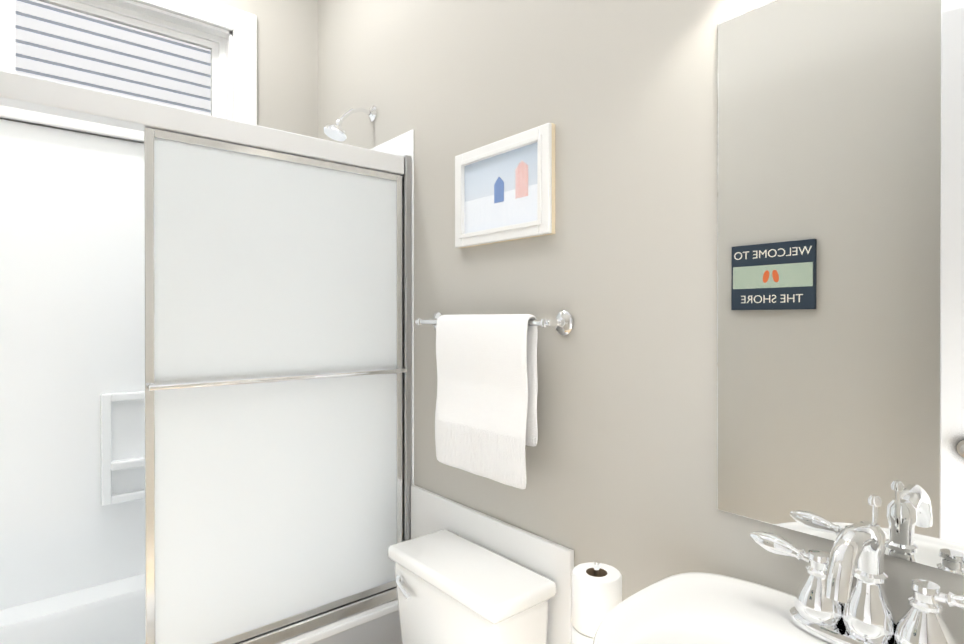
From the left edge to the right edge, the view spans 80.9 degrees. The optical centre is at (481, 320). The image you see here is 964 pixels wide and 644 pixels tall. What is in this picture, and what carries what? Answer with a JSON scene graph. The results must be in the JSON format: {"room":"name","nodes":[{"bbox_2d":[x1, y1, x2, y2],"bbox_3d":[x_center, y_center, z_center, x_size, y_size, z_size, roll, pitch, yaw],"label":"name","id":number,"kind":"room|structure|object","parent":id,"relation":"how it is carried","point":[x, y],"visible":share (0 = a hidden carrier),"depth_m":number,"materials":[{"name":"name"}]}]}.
{"room":"bathroom","nodes":[
{"label":"bathroom","id":0,"kind":"room"},
{"bbox_2d":[0,0,317,142],"bbox_3d":[-1.337,-0.184,2.046,1.520,3.080,0.100,0,0,-40],"label":"wall","id":1,"kind":"structure","parent":0,"point":[287,65],"depth_m":2.40,"materials":[{"name":"grey paint"}]},
{"bbox_2d":[0,0,256,142],"bbox_3d":[-1.300,-0.945,2.055,0.930,0.598,0.130,0,0,-40],"label":"window","id":2,"kind":"structure","parent":1,"relation":"in","point":[233,68],"depth_m":2.16,"materials":[{"name":"white"}]},
{"bbox_2d":[318,0,963,643],"bbox_3d":[0.181,-0.181,1.500,0.100,3.080,2.890,0,0,-40],"label":"wall","id":3,"kind":"structure","parent":0,"point":[620,264],"depth_m":1.33,"materials":[{"name":"grey paint"}]},
{"bbox_2d":[323,105,376,140],"bbox_3d":[-0.482,-0.726,2.058,0.193,0.155,0.086,0,0,-40],"label":"shower head","id":4,"kind":"object","parent":3,"relation":"attached to","point":[336,131],"visible":1,"depth_m":2.03},
{"bbox_2d":[411,485,573,643],"bbox_3d":[-0.008,0.900,1.639,0.016,0.685,0.706,0,0,-40],"label":"wall panel","id":5,"kind":"object","parent":3,"relation":"attached to","point":[431,512],"visible":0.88,"depth_m":1.52,"materials":[{"name":"white"}]},
{"bbox_2d":[415,310,573,334],"bbox_3d":[0.002,0.006,1.573,0.081,0.062,0.592,0,0,-40],"label":"towel rail","id":6,"kind":"object","parent":3,"relation":"attached to","point":[561,322],"visible":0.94,"depth_m":1.38,"materials":[{"name":"silver metal"}]},
{"bbox_2d":[435,314,537,489],"bbox_3d":[-0.001,0.200,1.525,0.059,0.430,0.377,0,0,-40],"label":"towel","id":7,"kind":"object","parent":6,"relation":"hanging from","point":[486,408],"visible":1,"depth_m":1.47,"materials":[{"name":"white fabric"}]},
{"bbox_2d":[455,123,554,247],"bbox_3d":[0.049,-0.354,1.556,0.028,0.275,0.385,0,0,-40],"label":"framed picture","id":8,"kind":"object","parent":3,"relation":"attached to","point":[505,190],"visible":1,"depth_m":1.53,"materials":[{"name":"beige wood"}]},
{"bbox_2d":[717,0,963,575],"bbox_3d":[0.628,-0.101,0.887,0.006,0.936,0.535,0,0,-40],"label":"mirror","id":9,"kind":"object","parent":3,"relation":"attached to","point":[840,323],"visible":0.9,"depth_m":0.92,"materials":[{"name":"clear glass"}]},
{"bbox_3d":[-0.439,1.411,0.985,1.720,0.100,2.890,0,0,-40],"label":"floor","id":10,"kind":"structure","parent":0,"visible":0},
{"bbox_2d":[0,119,413,643],"bbox_3d":[-1.056,0.358,1.715,1.518,2.000,0.770,0,0,-40],"label":"bathtub","id":11,"kind":"object","parent":10,"relation":"on","point":[71,387],"visible":0.31,"depth_m":1.91,"materials":[{"name":"white plastic"}]},
{"bbox_2d":[0,70,411,643],"bbox_3d":[-0.831,0.133,1.446,1.504,1.589,0.098,0,0,-40],"label":"shower door","id":12,"kind":"structure","parent":11,"relation":"on","point":[277,400],"depth_m":1.61,"materials":[{"name":"white glass"}]},
{"bbox_2d":[388,529,555,643],"bbox_3d":[-0.243,0.999,1.325,0.735,0.721,0.464,0,0,-40],"label":"toilet","id":13,"kind":"object","parent":10,"relation":"on","point":[453,588],"visible":1,"depth_m":1.41,"materials":[{"name":"white ceramic"}]},
{"bbox_2d":[572,560,621,643],"bbox_3d":[0.229,0.911,0.977,0.209,0.900,0.264,0,0,-40],"label":"toilet paper stand","id":14,"kind":"object","parent":10,"relation":"on","point":[596,592],"visible":0.81,"depth_m":1.04,"materials":[{"name":"white paper"}]},
{"bbox_2d":[593,572,830,643],"bbox_3d":[0.439,0.919,0.722,0.508,0.886,0.637,0,0,-40],"label":"sink","id":15,"kind":"object","parent":10,"relation":"on","point":[696,608],"visible":0.94,"depth_m":0.92,"materials":[{"name":"white ceramic"}]},
{"bbox_2d":[750,494,963,643],"bbox_3d":[0.527,0.369,0.794,0.185,0.217,0.346,0,0,-40],"label":"faucet","id":16,"kind":"object","parent":15,"relation":"on","point":[832,605],"visible":1,"depth_m":0.81,"materials":[{"name":"silver metal"}]},
{"label":"outside","id":17,"kind":"structure","parent":0,"visible":0},
{"bbox_2d":[15,0,210,114],"bbox_3d":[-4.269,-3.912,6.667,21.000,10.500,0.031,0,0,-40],"label":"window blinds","id":18,"kind":"object","parent":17,"point":[108,81],"depth_m":6.59,"materials":[{"name":"white plastic"}]}
]}

